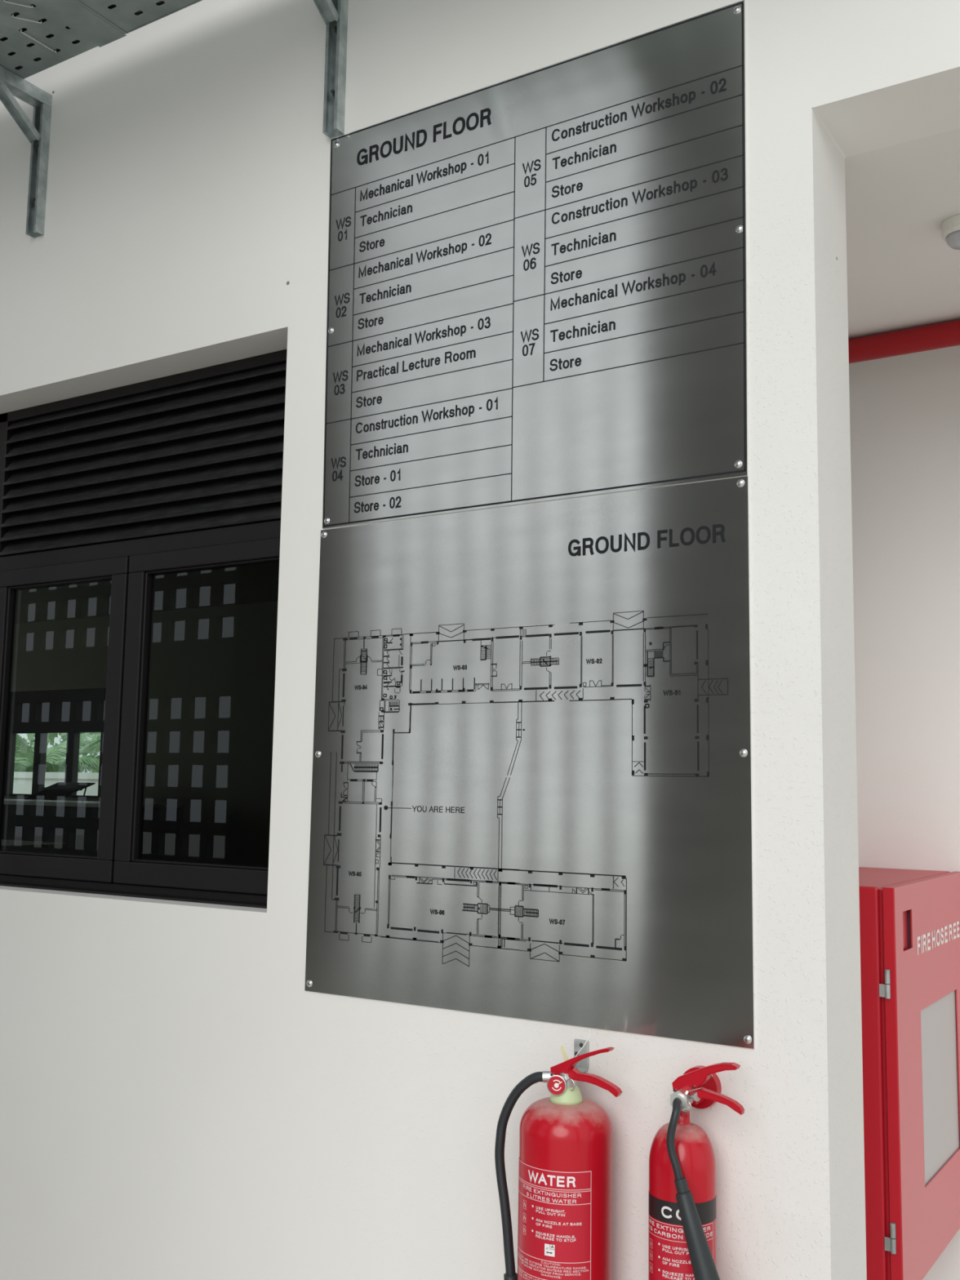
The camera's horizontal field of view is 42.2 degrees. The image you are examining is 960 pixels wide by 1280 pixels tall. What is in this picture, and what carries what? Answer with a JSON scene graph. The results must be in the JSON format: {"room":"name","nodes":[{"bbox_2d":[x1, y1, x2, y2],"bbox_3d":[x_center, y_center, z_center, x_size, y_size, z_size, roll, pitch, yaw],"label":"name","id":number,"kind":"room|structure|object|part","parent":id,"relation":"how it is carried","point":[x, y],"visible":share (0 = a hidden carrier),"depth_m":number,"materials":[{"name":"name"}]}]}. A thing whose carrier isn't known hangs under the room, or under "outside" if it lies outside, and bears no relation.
{"room":"workshop building corridor","nodes":[
{"label":"workshop building corridor","id":0,"kind":"room"},
{"bbox_2d":[13,777,98,795],"bbox_3d":[-7.505,2.607,16.576,21.000,1.715,0.150,-3,-8,32],"label":"wall","id":1,"kind":"structure","parent":0,"point":[20,785],"depth_m":15.18,"materials":[{"name":"white paint"}]},
{"bbox_2d":[13,771,98,778],"bbox_3d":[-7.492,1.793,16.673,21.000,0.076,0.230,-3,-8,32],"label":"coping","id":2,"kind":"object","parent":1,"relation":"attached to","point":[16,774],"depth_m":15.05,"materials":[{"name":"white paint"}]},
{"bbox_2d":[0,0,164,69],"bbox_3d":[-1.135,-1.609,2.989,4.370,0.025,0.607,-3,-8,32],"label":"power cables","id":3,"kind":"object","parent":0,"point":[113,6],"visible":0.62,"depth_m":3.23,"materials":[{"name":"black plastic"}]},
{"bbox_2d":[4,600,278,866],"bbox_3d":[-2.184,1.141,9.836,11.700,3.200,0.180,-3,-8,32],"label":"wall","id":4,"kind":"structure","parent":0,"point":[211,713],"depth_m":9.78,"materials":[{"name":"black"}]},
{"bbox_2d":[4,688,106,798],"bbox_3d":[-4.223,0.924,11.086,3.545,0.920,0.060,-3,-8,32],"label":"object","id":5,"kind":"structure","parent":4,"relation":"in","point":[72,712],"depth_m":10.75,"materials":[{"name":"black glass"}]},
{"bbox_2d":[14,561,279,623],"bbox_3d":[-3.429,-0.609,8.012,11.700,0.200,4.990,-3,-8,32],"label":"ceiling","id":6,"kind":"structure","parent":0,"point":[252,583],"depth_m":9.25,"materials":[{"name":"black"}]},
{"bbox_2d":[0,0,959,1279],"bbox_3d":[-1.771,-0.773,3.885,14.500,5.600,0.210,-3,-8,32],"label":"wall","id":7,"kind":"structure","parent":0,"point":[176,1103],"depth_m":2.69,"materials":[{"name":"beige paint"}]},
{"bbox_2d":[0,65,52,238],"bbox_3d":[-1.417,-1.366,3.178,0.041,0.411,0.730,-3,-8,32],"label":"bracket","id":8,"kind":"object","parent":7,"relation":"attached to","point":[37,132],"visible":1,"depth_m":3.45,"materials":[{"name":"grey metal"}]},
{"bbox_3d":[-1.415,-1.552,3.200,0.041,0.036,0.729,-3,-8,32],"label":"arm","id":9,"kind":"part","parent":8,"relation":"part of"},
{"bbox_2d":[0,0,202,79],"bbox_3d":[-1.142,-1.613,2.989,4.400,0.056,0.632,-3,-8,32],"label":"cable tray","id":10,"kind":"object","parent":8,"relation":"on","point":[90,22],"visible":0.98,"depth_m":3.17,"materials":[{"name":"grey metal"}]},
{"bbox_3d":[-1.123,-1.593,2.974,0.100,0.001,0.632,-3,-8,32],"label":"splice plate","id":11,"kind":"part","parent":10,"relation":"part of","materials":[{"name":"grey metal"}]},
{"bbox_2d":[0,349,287,908],"bbox_3d":[-0.914,-0.021,3.265,1.224,1.349,0.105,-3,-8,32],"label":"window","id":12,"kind":"structure","parent":7,"relation":"in","point":[129,485],"depth_m":3.25,"materials":[{"name":"black metal"}]},
{"bbox_3d":[-1.162,0.607,3.333,0.545,0.056,0.037,-3,-8,32],"label":"rail","id":13,"kind":"part","parent":12,"relation":"part of","materials":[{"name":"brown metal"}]},
{"bbox_3d":[-1.149,-0.183,3.427,0.545,0.046,0.037,-3,-8,32],"label":"rail","id":14,"kind":"part","parent":12,"relation":"part of","materials":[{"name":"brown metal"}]},
{"bbox_3d":[-0.680,0.579,3.031,0.576,0.056,0.037,-3,-8,32],"label":"rail","id":15,"kind":"part","parent":12,"relation":"part of","materials":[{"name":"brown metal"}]},
{"bbox_3d":[-0.667,-0.211,3.126,0.576,0.046,0.037,-3,-8,32],"label":"rail","id":16,"kind":"part","parent":12,"relation":"part of","materials":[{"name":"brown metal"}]},
{"bbox_2d":[313,0,348,138],"bbox_3d":[-0.524,-1.418,2.618,0.041,0.411,0.730,-3,-8,32],"label":"bracket","id":17,"kind":"object","parent":7,"relation":"attached to","point":[334,13],"visible":1,"depth_m":2.90,"materials":[{"name":"grey metal"}]},
{"bbox_2d":[304,475,754,1048],"bbox_3d":[0.056,0.228,2.466,1.002,1.008,0.008,-3,-8,32],"label":"sign","id":18,"kind":"object","parent":7,"relation":"attached to","point":[531,799],"visible":1,"depth_m":2.42,"materials":[{"name":"metal"}]},
{"bbox_2d":[322,0,747,528],"bbox_3d":[0.070,-0.734,2.582,1.007,0.928,0.008,-3,-8,32],"label":"sign","id":19,"kind":"object","parent":7,"relation":"attached to","point":[537,279],"visible":1,"depth_m":2.54,"materials":[{"name":"metal"}]},
{"bbox_2d":[573,1039,588,1072],"bbox_3d":[0.174,0.771,2.290,0.030,0.059,0.060,-3,-8,32],"label":"hook","id":20,"kind":"object","parent":7,"relation":"attached to","point":[582,1065],"visible":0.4,"depth_m":2.31,"materials":[{"name":"metal"}]},
{"bbox_2d":[494,1029,622,1279],"bbox_3d":[0.137,1.073,2.186,0.197,0.754,0.170,2,-7,-12],"label":"extinguisher","id":21,"kind":"object","parent":20,"relation":"hanging from","point":[566,1157],"visible":1,"depth_m":2.14,"materials":[{"name":"red metal"}]},
{"bbox_3d":[0.137,0.788,2.205,0.034,0.035,0.018,-1,-7,15],"label":"casing","id":22,"kind":"part","parent":21,"relation":"part of","materials":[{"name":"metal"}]},
{"bbox_3d":[0.182,0.749,2.211,0.119,0.059,0.022,-3,-8,32],"label":"lever","id":23,"kind":"part","parent":21,"relation":"part of","materials":[{"name":"red metal"}]},
{"bbox_3d":[0.197,0.780,2.197,0.113,0.037,0.019,-3,-8,32],"label":"lever","id":24,"kind":"part","parent":21,"relation":"part of","materials":[{"name":"red metal"}]},
{"bbox_2d":[648,1062,744,1279],"bbox_3d":[0.362,1.030,2.044,0.120,0.653,0.226,4,-8,-25],"label":"extinguisher","id":25,"kind":"object","parent":7,"relation":"attached to","point":[682,1218],"visible":1,"depth_m":2.06,"materials":[{"name":"red metal"}]},
{"bbox_3d":[0.381,0.736,2.095,0.116,0.057,0.021,-3,-8,32],"label":"lever","id":26,"kind":"part","parent":25,"relation":"part of","materials":[{"name":"red metal"}]},
{"bbox_3d":[0.395,0.769,2.081,0.094,0.033,0.018,-3,-8,32],"label":"lever","id":27,"kind":"part","parent":25,"relation":"part of","materials":[{"name":"red metal"}]},
{"bbox_2d":[683,1065,721,1108],"bbox_3d":[0.376,0.780,2.161,0.069,0.069,0.060,-3,-8,32],"label":"bracket","id":28,"kind":"object","parent":7,"relation":"attached to","point":[713,1083],"visible":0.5,"depth_m":2.16,"materials":[{"name":"red metal"}]},
{"bbox_3d":[0.370,0.795,2.151,0.023,0.005,0.040,-3,-8,32],"label":"support arm","id":29,"kind":"part","parent":28,"relation":"part of","materials":[{"name":"red metal"}]},
{"bbox_2d":[844,128,959,338],"bbox_3d":[2.622,-1.105,1.970,5.000,0.252,1.180,-3,-8,32],"label":"ceiling","id":30,"kind":"structure","parent":0,"point":[902,274],"depth_m":2.79,"materials":[{"name":"paint"}]},
{"bbox_2d":[848,319,959,363],"bbox_3d":[2.917,-0.906,2.234,4.600,0.066,0.066,-3,-8,32],"label":"pipe","id":31,"kind":"object","parent":30,"relation":"attached to","point":[946,334],"visible":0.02,"depth_m":3.32,"materials":[{"name":"red metal"}]},
{"bbox_2d":[941,214,959,249],"bbox_3d":[1.058,-0.887,2.720,0.092,0.052,0.092,-3,-8,32],"label":"ceiling light","id":32,"kind":"object","parent":30,"relation":"attached to","point":[950,227],"visible":1,"depth_m":2.70,"materials":[{"name":"white plastic"}]},
{"bbox_2d":[848,345,959,1279],"bbox_3d":[2.953,0.382,2.360,5.000,3.100,0.150,-3,-8,32],"label":"wall","id":33,"kind":"structure","parent":0,"point":[904,409],"depth_m":3.45,"materials":[{"name":"paint"}]},
{"bbox_2d":[858,866,959,1279],"bbox_3d":[0.960,1.002,3.005,0.280,0.850,0.750,-3,-8,32],"label":"cabinet","id":34,"kind":"object","parent":33,"relation":"attached to","point":[909,919],"visible":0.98,"depth_m":2.72,"materials":[{"name":"red metal"}]},
{"bbox_3d":[1.093,1.052,2.962,0.004,0.404,0.408,-3,-8,32],"label":"viewing pane","id":35,"kind":"part","parent":34,"relation":"part of","materials":[{"name":"glass"}]},
{"bbox_3d":[-3.784,3.072,12.101,32.000,0.150,19.300,-3,-8,32],"label":"floor","id":36,"kind":"structure","parent":0,"visible":0},
{"bbox_2d":[13,732,101,772],"bbox_3d":[-7.193,2.653,20.099,2.502,2.507,2.806,-3,-8,32],"label":"palm tree","id":37,"kind":"object","parent":36,"relation":"on","point":[54,763],"visible":0.34,"depth_m":20.05,"materials":[{"name":"green plant"}]},
{"bbox_2d":[14,733,100,772],"bbox_3d":[-7.405,2.477,23.353,8.216,3.807,1.037,-3,-8,32],"label":"foliage","id":38,"kind":"object","parent":36,"relation":"on","point":[51,737],"visible":0.02,"depth_m":23.68,"materials":[{"name":"green plant"}]},
{"bbox_2d":[79,732,101,762],"bbox_3d":[-4.755,2.376,18.646,2.680,2.786,2.730,-3,-8,32],"label":"palm tree","id":39,"kind":"object","parent":36,"relation":"on","point":[95,744],"visible":0.05,"depth_m":18.53,"materials":[{"name":"green plant"}]},
{"bbox_3d":[-3.533,2.448,7.562,11.300,0.020,4.790,-3,-8,32],"label":"floor","id":40,"kind":"structure","parent":0,"visible":0},
{"bbox_2d":[0,845,158,859],"bbox_3d":[-3.712,1.956,8.359,3.400,1.140,0.850,-3,-8,32],"label":"desk","id":41,"kind":"object","parent":40,"relation":"on","point":[13,848],"visible":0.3,"depth_m":7.98,"materials":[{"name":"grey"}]},
{"bbox_2d":[0,839,66,845],"bbox_3d":[-3.047,1.368,8.344,0.800,0.044,0.005,-3,-8,32],"label":"paper sheet","id":42,"kind":"object","parent":41,"relation":"on","point":[4,842],"visible":1,"depth_m":8.36,"materials":[{"name":"white paper"}]},
{"bbox_2d":[1,799,185,861],"bbox_3d":[-4.060,2.008,10.062,3.800,1.430,0.750,-3,-8,32],"label":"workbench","id":43,"kind":"object","parent":40,"relation":"on","point":[75,824],"visible":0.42,"depth_m":9.24,"materials":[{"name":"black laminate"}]},
{"bbox_2d":[24,782,95,801],"bbox_3d":[-3.221,1.164,9.552,0.525,0.144,0.243,-3,-8,32],"label":"board","id":44,"kind":"object","parent":43,"relation":"on","point":[60,790],"visible":1,"depth_m":9.53,"materials":[{"name":"grey"}]},
{"bbox_3d":[-3.005,1.173,9.447,0.012,0.109,0.082,1,-7,-1],"label":"prop leg","id":45,"kind":"part","parent":44,"relation":"part of","materials":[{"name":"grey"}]}
]}

